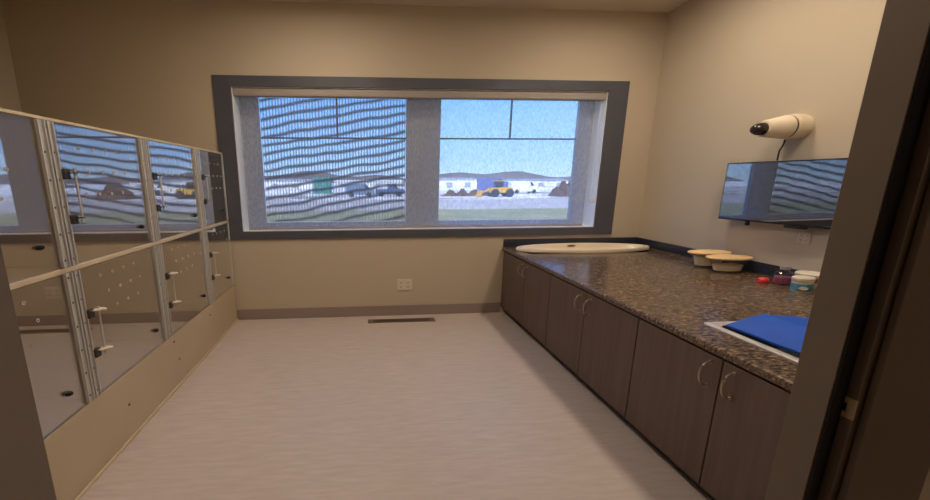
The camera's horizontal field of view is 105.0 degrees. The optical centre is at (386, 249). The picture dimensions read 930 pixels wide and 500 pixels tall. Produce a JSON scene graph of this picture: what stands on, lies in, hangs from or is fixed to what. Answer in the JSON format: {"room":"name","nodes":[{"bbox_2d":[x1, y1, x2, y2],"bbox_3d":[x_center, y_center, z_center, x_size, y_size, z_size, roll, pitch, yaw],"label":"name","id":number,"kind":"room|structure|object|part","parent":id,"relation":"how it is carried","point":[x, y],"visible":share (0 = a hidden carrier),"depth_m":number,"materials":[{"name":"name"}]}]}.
{"room":"veterinary clinic","nodes":[
{"label":"veterinary clinic","id":0,"kind":"room"},
{"bbox_2d":[0,0,21,111],"bbox_3d":[-3.856,-0.288,1.048,0.200,3.613,6.520,-1,11,-4],"label":"wall","id":1,"kind":"structure","parent":0,"point":[9,95],"depth_m":3.64,"materials":[{"name":"beige paint"}]},
{"bbox_2d":[1,0,667,318],"bbox_3d":[-0.350,-0.950,4.327,7.249,3.613,0.320,-1,11,-4],"label":"wall","id":2,"kind":"structure","parent":0,"point":[144,68],"depth_m":3.94,"materials":[{"name":"beige paint"}]},
{"bbox_2d":[237,302,499,319],"bbox_3d":[-0.186,0.786,4.511,3.380,0.135,0.012,-1,11,-4],"label":"baseboard","id":3,"kind":"structure","parent":2,"relation":"attached to","point":[353,311],"depth_m":4.50,"materials":[{"name":"grey plastic"}]},
{"bbox_2d":[397,279,411,289],"bbox_3d":[0.234,0.443,4.471,0.195,0.150,0.012,-1,11,-4],"label":"wall outlet","id":4,"kind":"object","parent":2,"relation":"attached to","point":[402,284],"visible":1,"depth_m":4.47,"materials":[{"name":"beige plastic"}]},
{"bbox_2d":[399,281,403,288],"bbox_3d":[0.190,0.445,4.465,0.062,0.102,0.004,-1,11,-4],"label":"receptacle","id":5,"kind":"object","parent":4,"relation":"attached to","point":[401,283],"depth_m":4.46,"materials":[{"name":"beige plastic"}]},
{"bbox_2d":[406,281,410,288],"bbox_3d":[0.279,0.443,4.471,0.062,0.102,0.004,-1,11,-4],"label":"receptacle","id":6,"kind":"object","parent":4,"relation":"attached to","point":[408,283],"depth_m":4.47,"materials":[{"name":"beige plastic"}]},
{"bbox_2d":[211,75,629,239],"bbox_3d":[0.482,-1.094,4.339,4.831,1.840,0.332,-1,11,-4],"label":"window","id":7,"kind":"structure","parent":2,"relation":"in","point":[423,116],"depth_m":4.35,"materials":[{"name":"grey"}]},
{"bbox_3d":[0.449,-1.111,4.467,4.377,1.614,0.050,-1,11,-4],"label":"frame","id":8,"kind":"part","parent":7,"relation":"part of","materials":[{"name":"grey metal"}]},
{"bbox_2d":[233,88,605,229],"bbox_3d":[0.465,-1.069,4.246,4.369,1.604,0.092,-1,11,-4],"label":"roller blind","id":9,"kind":"object","parent":7,"relation":"attached to","point":[237,92],"visible":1,"depth_m":4.09,"materials":[{"name":"grey"}]},
{"bbox_3d":[2.612,-1.215,4.356,0.008,1.220,0.030,5,13,27],"label":"pull chain","id":10,"kind":"part","parent":9,"relation":"part of","materials":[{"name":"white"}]},
{"bbox_2d":[503,237,636,246],"bbox_3d":[2.376,-0.103,4.508,1.773,0.100,0.019,-1,11,-4],"label":"backsplash","id":11,"kind":"structure","parent":2,"relation":"attached to","point":[630,240],"depth_m":4.49,"materials":[{"name":"black stone"}]},
{"bbox_2d":[80,312,712,499],"bbox_3d":[-0.132,1.480,1.654,7.649,0.120,6.520,-1,11,-4],"label":"floor","id":12,"kind":"structure","parent":0,"point":[460,406],"depth_m":2.48,"materials":[{"name":"grey plastic"}]},
{"bbox_2d":[0,108,236,499],"bbox_3d":[-2.505,0.200,2.619,1.664,2.036,3.125,-1,11,-4],"label":"cage","id":13,"kind":"object","parent":12,"relation":"on","point":[119,284],"visible":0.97,"depth_m":2.53,"materials":[{"name":"beige laminate"}]},
{"bbox_3d":[-1.682,-0.298,1.915,0.011,0.290,0.012,-6,12,-26],"label":"latch rod","id":14,"kind":"part","parent":13,"relation":"part of","materials":[{"name":"metal"}]},
{"bbox_3d":[-1.663,0.344,2.036,0.064,0.006,0.060,-1,11,-4],"label":"lever","id":15,"kind":"part","parent":13,"relation":"part of","materials":[{"name":"beige plastic"}]},
{"bbox_3d":[-1.679,0.471,2.067,0.011,0.292,0.012,-6,12,-26],"label":"latch rod","id":16,"kind":"part","parent":13,"relation":"part of","materials":[{"name":"metal"}]},
{"bbox_3d":[-1.752,-0.359,2.221,0.006,0.750,0.798,-1,11,-4],"label":"kennel door","id":17,"kind":"part","parent":13,"relation":"part of","materials":[{"name":"clear glass"}]},
{"bbox_3d":[-1.662,0.581,2.083,0.064,0.006,0.060,-1,11,-4],"label":"lever","id":18,"kind":"part","parent":13,"relation":"part of","materials":[{"name":"beige plastic"}]},
{"bbox_3d":[-2.546,-0.792,2.431,1.552,0.016,3.105,-1,11,-4],"label":"panel","id":19,"kind":"part","parent":13,"relation":"part of","materials":[{"name":"beige"}]},
{"bbox_2d":[6,220,228,289],"bbox_3d":[-2.541,-0.027,2.582,1.556,0.028,3.105,-1,11,-4],"label":"shelf","id":20,"kind":"object","parent":13,"relation":"attached to","point":[89,252],"depth_m":2.31,"materials":[{"name":"beige"}]},
{"bbox_3d":[-1.749,0.417,2.374,0.006,0.760,0.798,-1,11,-4],"label":"kennel door","id":21,"kind":"part","parent":13,"relation":"part of","materials":[{"name":"clear glass"}]},
{"bbox_3d":[-1.774,0.960,2.819,0.024,0.462,3.125,-1,11,-4],"label":"panel","id":22,"kind":"part","parent":13,"relation":"part of","materials":[{"name":"beige laminate"}]},
{"bbox_2d":[74,319,238,499],"bbox_3d":[-1.755,1.173,2.875,0.014,0.022,3.110,-1,11,-4],"label":"baseboard","id":23,"kind":"structure","parent":13,"relation":"attached to","point":[150,417],"depth_m":2.47,"materials":[{"name":"beige"}]},
{"bbox_3d":[-1.736,-0.454,2.707,0.011,0.290,0.012,-6,12,-26],"label":"latch rod","id":24,"kind":"part","parent":13,"relation":"part of","materials":[{"name":"metal"}]},
{"bbox_3d":[-1.734,0.315,2.859,0.011,0.292,0.012,-6,12,-26],"label":"latch rod","id":25,"kind":"part","parent":13,"relation":"part of","materials":[{"name":"metal"}]},
{"bbox_3d":[-1.807,-0.517,3.021,0.006,0.750,0.813,-1,11,-4],"label":"kennel door","id":26,"kind":"part","parent":13,"relation":"part of","materials":[{"name":"clear glass"}]},
{"bbox_3d":[-1.804,0.259,3.174,0.006,0.760,0.813,-1,11,-4],"label":"kennel door","id":27,"kind":"part","parent":13,"relation":"part of","materials":[{"name":"clear glass"}]},
{"bbox_3d":[-1.792,-0.614,3.515,0.011,0.290,0.012,-6,12,-26],"label":"latch rod","id":28,"kind":"part","parent":13,"relation":"part of","materials":[{"name":"metal"}]},
{"bbox_3d":[-1.858,-0.661,3.750,0.006,0.750,0.653,-1,11,-4],"label":"kennel door","id":29,"kind":"part","parent":13,"relation":"part of","materials":[{"name":"clear glass"}]},
{"bbox_3d":[-1.855,0.115,3.904,0.006,0.760,0.653,-1,11,-4],"label":"kennel door","id":30,"kind":"part","parent":13,"relation":"part of","materials":[{"name":"clear glass"}]},
{"bbox_2d":[368,317,434,322],"bbox_3d":[0.191,0.878,4.367,0.840,0.008,0.110,-1,11,-4],"label":"floor vent","id":31,"kind":"object","parent":12,"relation":"in","point":[432,318],"visible":1,"depth_m":4.37,"materials":[{"name":"brown metal"}]},
{"bbox_2d":[373,318,428,321],"bbox_3d":[0.188,0.878,4.367,0.696,0.004,0.076,-1,11,-4],"label":"grille","id":32,"kind":"object","parent":31,"relation":"attached to","point":[399,319],"depth_m":4.37,"materials":[{"name":"brown metal"}]},
{"bbox_2d":[500,251,639,353],"bbox_3d":[2.396,0.513,4.040,1.840,0.831,1.146,-1,11,-4],"label":"base cabinet","id":33,"kind":"object","parent":12,"relation":"on","point":[525,291],"visible":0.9,"depth_m":3.85,"materials":[{"name":"brown wood"}]},
{"bbox_3d":[1.532,0.441,4.205,0.019,0.730,0.533,-1,11,-4],"label":"door","id":34,"kind":"part","parent":33,"relation":"part of","materials":[{"name":"brown wood"}]},
{"bbox_3d":[1.569,0.545,3.678,0.019,0.730,0.530,-1,11,-4],"label":"door","id":35,"kind":"part","parent":33,"relation":"part of","materials":[{"name":"brown wood"}]},
{"bbox_2d":[545,275,641,428],"bbox_3d":[2.471,0.728,2.949,1.840,0.831,1.083,-1,11,-4],"label":"base cabinet","id":36,"kind":"object","parent":12,"relation":"on","point":[593,337],"visible":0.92,"depth_m":2.74,"materials":[{"name":"brown wood"}]},
{"bbox_3d":[1.605,0.648,3.151,0.019,0.730,0.531,-1,11,-4],"label":"door","id":37,"kind":"part","parent":36,"relation":"part of","materials":[{"name":"brown wood"}]},
{"bbox_3d":[1.579,0.432,2.889,0.062,0.154,0.021,-1,11,-4],"label":"handle","id":38,"kind":"part","parent":36,"relation":"part of","materials":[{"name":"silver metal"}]},
{"bbox_3d":[1.587,0.455,2.774,0.062,0.154,0.021,-1,11,-4],"label":"handle","id":39,"kind":"part","parent":36,"relation":"part of","materials":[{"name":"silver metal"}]},
{"bbox_3d":[1.642,0.753,2.622,0.019,0.730,0.538,-1,11,-4],"label":"door","id":40,"kind":"part","parent":36,"relation":"part of","materials":[{"name":"brown wood"}]},
{"bbox_2d":[625,319,790,499],"bbox_3d":[2.553,0.962,1.765,1.840,0.831,1.335,-1,11,-4],"label":"base cabinet","id":41,"kind":"object","parent":12,"relation":"on","point":[719,422],"visible":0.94,"depth_m":1.84,"materials":[{"name":"brown wood"}]},
{"bbox_2d":[502,237,815,391],"bbox_3d":[2.502,0.261,2.770,1.803,0.142,3.579,-1,11,-4],"label":"countertop","id":42,"kind":"structure","parent":41,"relation":"on","point":[662,285],"depth_m":2.66,"materials":[{"name":"brown stone"}]},
{"bbox_2d":[516,243,648,253],"bbox_3d":[2.397,0.005,4.273,1.670,0.110,0.448,-1,11,-4],"label":"oval sink","id":43,"kind":"object","parent":42,"relation":"in","point":[554,248],"visible":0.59,"depth_m":4.35,"materials":[{"name":"beige ceramic"}]},
{"bbox_2d":[688,249,731,265],"bbox_3d":[3.137,0.085,3.408,0.411,0.150,0.199,-1,11,-4],"label":"lidded bowl","id":44,"kind":"object","parent":42,"relation":"on","point":[700,259],"visible":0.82,"depth_m":3.36,"materials":[{"name":"white ceramic"}]},
{"bbox_3d":[3.137,0.021,3.395,0.411,0.019,0.199,-1,11,-4],"label":"lid","id":45,"kind":"part","parent":44,"relation":"part of","materials":[{"name":"brown wood"}]},
{"bbox_2d":[706,254,752,270],"bbox_3d":[3.131,0.128,3.207,0.411,0.144,0.199,-1,11,-4],"label":"lidded bowl","id":46,"kind":"object","parent":42,"relation":"on","point":[728,257],"visible":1,"depth_m":3.16,"materials":[{"name":"beige plastic"}]},
{"bbox_3d":[3.131,0.067,3.195,0.411,0.019,0.199,-1,11,-4],"label":"lid","id":47,"kind":"part","parent":46,"relation":"part of","materials":[{"name":"brown wood"}]},
{"bbox_2d":[704,321,799,362],"bbox_3d":[2.299,0.575,1.777,0.832,0.190,0.682,-1,11,-4],"label":"sink","id":48,"kind":"object","parent":42,"relation":"in","point":[721,326],"visible":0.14,"depth_m":1.97,"materials":[{"name":"metal"}]},
{"bbox_3d":[2.300,0.578,1.781,0.734,0.182,0.588,-1,11,-4],"label":"sink bowl","id":49,"kind":"part","parent":48,"relation":"part of","materials":[{"name":"metal"}]},
{"bbox_2d":[726,314,808,353],"bbox_3d":[2.282,0.450,1.732,0.683,0.066,0.585,-1,11,-4],"label":"mat","id":50,"kind":"object","parent":48,"relation":"on","point":[786,332],"visible":0.32,"depth_m":1.86,"materials":[{"name":"blue plastic"}]},
{"bbox_2d":[756,277,769,282],"bbox_3d":[3.098,0.245,2.875,0.088,0.043,0.068,-1,11,-4],"label":"cap","id":51,"kind":"object","parent":42,"relation":"on","point":[759,279],"visible":1,"depth_m":2.85,"materials":[{"name":"red plastic"}]},
{"bbox_2d":[772,265,793,283],"bbox_3d":[3.207,0.202,2.823,0.144,0.148,0.096,-1,11,-4],"label":"jar","id":52,"kind":"object","parent":42,"relation":"on","point":[779,279],"visible":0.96,"depth_m":2.80,"materials":[{"name":"plastic"}]},
{"bbox_2d":[789,275,815,292],"bbox_3d":[3.131,0.257,2.631,0.149,0.114,0.105,-1,11,-4],"label":"jar","id":53,"kind":"object","parent":42,"relation":"on","point":[799,283],"visible":1,"depth_m":2.60,"materials":[{"name":"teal plastic"}]},
{"bbox_3d":[3.130,0.215,2.626,0.149,0.031,0.099,-1,11,-4],"label":"lid","id":54,"kind":"part","parent":53,"relation":"part of","materials":[{"name":"beige plastic"}]},
{"bbox_2d":[794,270,819,289],"bbox_3d":[3.285,0.235,2.715,0.189,0.124,0.156,-1,11,-4],"label":"tub","id":55,"kind":"object","parent":42,"relation":"on","point":[815,274],"visible":0.32,"depth_m":2.68,"materials":[{"name":"beige plastic"}]},
{"bbox_3d":[3.285,0.188,2.706,0.189,0.027,0.156,-1,11,-4],"label":"lid","id":56,"kind":"part","parent":55,"relation":"part of","materials":[{"name":"beige plastic"}]},
{"bbox_3d":[1.679,0.858,2.088,0.019,0.730,0.538,-1,11,-4],"label":"door","id":57,"kind":"part","parent":41,"relation":"part of","materials":[{"name":"brown wood"}]},
{"bbox_3d":[1.653,0.643,1.822,0.062,0.154,0.021,-1,11,-4],"label":"handle","id":58,"kind":"part","parent":41,"relation":"part of","materials":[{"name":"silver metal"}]},
{"bbox_3d":[1.661,0.665,1.707,0.062,0.154,0.021,-1,11,-4],"label":"handle","id":59,"kind":"part","parent":41,"relation":"part of","materials":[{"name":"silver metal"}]},
{"bbox_3d":[1.716,0.963,1.555,0.019,0.730,0.538,-1,11,-4],"label":"door","id":60,"kind":"part","parent":41,"relation":"part of","materials":[{"name":"brown wood"}]},
{"bbox_2d":[253,0,689,12],"bbox_3d":[-0.147,-2.197,0.927,7.649,0.150,6.520,-1,11,-4],"label":"ceiling","id":61,"kind":"structure","parent":0,"point":[665,6],"depth_m":3.84,"materials":[{"name":"beige paint"}]},
{"bbox_2d":[638,0,885,271],"bbox_3d":[3.488,-0.667,2.818,0.200,3.613,3.902,-1,11,-4],"label":"wall","id":62,"kind":"structure","parent":0,"point":[729,67],"depth_m":3.26,"materials":[{"name":"beige paint"}]},
{"bbox_2d":[636,237,797,276],"bbox_3d":[3.392,0.226,2.825,0.019,0.100,3.579,-1,11,-4],"label":"backsplash","id":63,"kind":"structure","parent":62,"relation":"attached to","point":[753,266],"depth_m":3.32,"materials":[{"name":"black stone"}]},
{"bbox_2d":[750,114,814,159],"bbox_3d":[3.187,-0.922,2.865,0.385,0.362,0.200,-1,11,-4],"label":"security camera","id":64,"kind":"object","parent":62,"relation":"attached to","point":[792,126],"visible":1,"depth_m":2.80,"materials":[{"name":"beige plastic"}]},
{"bbox_2d":[718,158,847,229],"bbox_3d":[3.312,-0.456,2.907,0.092,0.557,0.910,-2,11,-7],"label":"television","id":65,"kind":"object","parent":62,"relation":"attached to","point":[796,194],"visible":0.87,"depth_m":2.87,"materials":[{"name":"black glass"},{"name":"black plastic"}]},
{"bbox_2d":[797,231,811,244],"bbox_3d":[3.389,-0.098,2.838,0.012,0.100,0.085,-1,11,-4],"label":"wall outlet","id":66,"kind":"object","parent":62,"relation":"attached to","point":[803,237],"visible":1,"depth_m":2.83,"materials":[{"name":"beige plastic"}]},
{"bbox_2d":[798,233,803,241],"bbox_3d":[3.384,-0.102,2.857,0.004,0.068,0.027,-1,11,-4],"label":"receptacle","id":67,"kind":"object","parent":66,"relation":"attached to","point":[801,235],"depth_m":2.85,"materials":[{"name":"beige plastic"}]},
{"bbox_2d":[804,234,809,242],"bbox_3d":[3.387,-0.094,2.818,0.004,0.068,0.027,-1,11,-4],"label":"receptacle","id":68,"kind":"object","parent":66,"relation":"attached to","point":[806,236],"depth_m":2.82,"materials":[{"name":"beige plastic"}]},
{"bbox_2d":[919,468,929,499],"bbox_3d":[-0.093,-0.218,0.621,7.249,3.613,0.088,-1,11,-4],"label":"wall","id":69,"kind":"structure","parent":0,"point":[925,493],"depth_m":0.82,"materials":[{"name":"beige paint"}]},
{"bbox_2d":[0,0,929,499],"bbox_3d":[0.133,0.256,0.698,2.209,2.650,0.155,-1,11,-4],"label":"door frame","id":70,"kind":"structure","parent":69,"relation":"in","point":[856,424],"depth_m":0.73,"materials":[{"name":"brown paint"}]},
{"bbox_3d":[1.025,0.350,0.775,0.003,0.048,0.022,-1,11,-4],"label":"strike plate","id":71,"kind":"part","parent":70,"relation":"part of","materials":[{"name":"gold metal"}]},
{"bbox_3d":[1.139,0.243,0.746,0.195,2.650,0.012,-1,11,-4],"label":"casing","id":72,"kind":"part","parent":70,"relation":"part of","materials":[{"name":"brown paint"}]},
{"label":"outside","id":73,"kind":"structure","parent":0,"visible":0},
{"bbox_2d":[266,208,567,221],"bbox_3d":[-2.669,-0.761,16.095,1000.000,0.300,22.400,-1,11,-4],"label":"grass","id":74,"kind":"structure","parent":73,"point":[529,213],"depth_m":23.02,"materials":[{"name":"green plant"}]},
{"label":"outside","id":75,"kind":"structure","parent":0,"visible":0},
{"bbox_2d":[265,192,568,200],"bbox_3d":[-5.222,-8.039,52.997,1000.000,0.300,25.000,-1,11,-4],"label":"gravel","id":76,"kind":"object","parent":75,"point":[521,195],"visible":0.25,"depth_m":47.49,"materials":[{"name":"grey gravel"}]},
{"bbox_2d":[313,177,331,193],"bbox_3d":[-11.388,-11.585,62.767,3.100,2.880,2.470,-1,11,-4],"label":"shipping container","id":77,"kind":"object","parent":76,"relation":"on","point":[325,184],"visible":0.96,"depth_m":61.64,"materials":[{"name":"teal metal"}]},
{"bbox_2d":[345,184,374,196],"bbox_3d":[-3.692,-8.443,49.448,4.000,1.844,1.860,-1,11,-4],"label":"van","id":78,"kind":"object","parent":76,"relation":"on","point":[351,187],"visible":0.7,"depth_m":48.53,"materials":[{"name":"silver metal"}]},
{"bbox_2d":[375,186,404,196],"bbox_3d":[0.530,-8.635,50.724,4.200,1.694,1.860,-1,11,-4],"label":"pickup","id":79,"kind":"object","parent":76,"relation":"on","point":[389,189],"visible":0.6,"depth_m":49.83,"materials":[{"name":"blue paint"}]},
{"bbox_2d":[439,189,487,195],"bbox_3d":[11.472,-8.603,51.998,6.800,1.102,3.200,-1,11,-4],"label":"pile","id":80,"kind":"object","parent":76,"relation":"on","point":[462,192],"visible":0.83,"depth_m":51.09,"materials":[{"name":"grey gravel"}]},
{"bbox_2d":[477,178,507,193],"bbox_3d":[17.482,-10.530,57.653,4.600,2.594,1.860,-1,11,-4],"label":"box truck","id":81,"kind":"object","parent":76,"relation":"on","point":[483,184],"visible":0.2,"depth_m":56.65,"materials":[{"name":"blue paint"}]},
{"bbox_2d":[474,180,513,196],"bbox_3d":[14.593,-8.340,47.669,5.050,2.200,2.000,-1,11,-4],"label":"wheel loader","id":82,"kind":"object","parent":76,"relation":"on","point":[498,187],"visible":0.98,"depth_m":47.00,"materials":[{"name":"orange paint"}]},
{"bbox_2d":[508,181,539,193],"bbox_3d":[23.533,-10.776,60.066,5.000,2.094,1.860,-1,11,-4],"label":"van","id":83,"kind":"object","parent":76,"relation":"on","point":[519,186],"visible":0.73,"depth_m":59.16,"materials":[{"name":"white paint"}]},
{"bbox_2d":[548,181,569,196],"bbox_3d":[25.110,-8.571,48.861,3.800,2.148,3.600,-1,11,-4],"label":"pile","id":84,"kind":"object","parent":76,"relation":"on","point":[563,190],"visible":0.61,"depth_m":48.20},
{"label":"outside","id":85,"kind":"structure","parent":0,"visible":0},
{"bbox_2d":[266,199,568,210],"bbox_3d":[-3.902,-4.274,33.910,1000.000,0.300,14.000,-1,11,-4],"label":"road","id":86,"kind":"structure","parent":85,"point":[468,203],"depth_m":32.80,"materials":[{"name":"grey asphalt"}]},
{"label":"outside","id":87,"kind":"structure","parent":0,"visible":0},
{"bbox_2d":[265,182,568,193],"bbox_3d":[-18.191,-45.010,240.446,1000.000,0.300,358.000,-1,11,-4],"label":"snow","id":88,"kind":"object","parent":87,"point":[542,188],"depth_m":88.21,"materials":[{"name":"white snow"}]},
{"bbox_2d":[264,179,312,187],"bbox_3d":[-32.883,-22.685,119.197,26.800,3.000,14.800,-1,11,-4],"label":"warehouse","id":89,"kind":"structure","parent":88,"relation":"on","point":[269,182],"depth_m":112.49,"materials":[{"name":"white metal"}]},
{"bbox_2d":[334,180,402,186],"bbox_3d":[-6.554,-24.685,129.819,24.800,2.600,12.800,-1,11,-4],"label":"warehouse","id":90,"kind":"structure","parent":88,"relation":"on","point":[375,183],"depth_m":124.18,"materials":[{"name":"white metal"}]},
{"bbox_2d":[439,178,476,187],"bbox_3d":[23.191,-23.154,119.919,12.800,3.200,12.800,-1,11,-4],"label":"warehouse","id":91,"kind":"structure","parent":88,"relation":"on","point":[443,182],"depth_m":114.12,"materials":[{"name":"white metal"}]},
{"bbox_3d":[20.610,-21.168,113.959,2.000,1.592,0.075,-1,11,-4],"label":"loading door","id":92,"kind":"part","parent":91,"relation":"part of","materials":[{"name":"grey metal"}]},
{"bbox_3d":[26.597,-21.270,114.353,2.000,1.592,0.075,-1,11,-4],"label":"loading door","id":93,"kind":"part","parent":91,"relation":"part of","materials":[{"name":"grey metal"}]},
{"bbox_2d":[504,179,567,186],"bbox_3d":[55.439,-25.449,131.914,20.800,2.800,12.800,-1,11,-4],"label":"warehouse","id":94,"kind":"structure","parent":88,"relation":"on","point":[538,182],"depth_m":126.35,"materials":[{"name":"white metal"}]},
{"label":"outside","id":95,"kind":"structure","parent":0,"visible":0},
{"bbox_2d":[264,171,570,182],"bbox_3d":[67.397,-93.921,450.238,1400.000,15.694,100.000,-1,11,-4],"label":"hills","id":96,"kind":"structure","parent":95,"point":[511,174],"depth_m":428.38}
]}

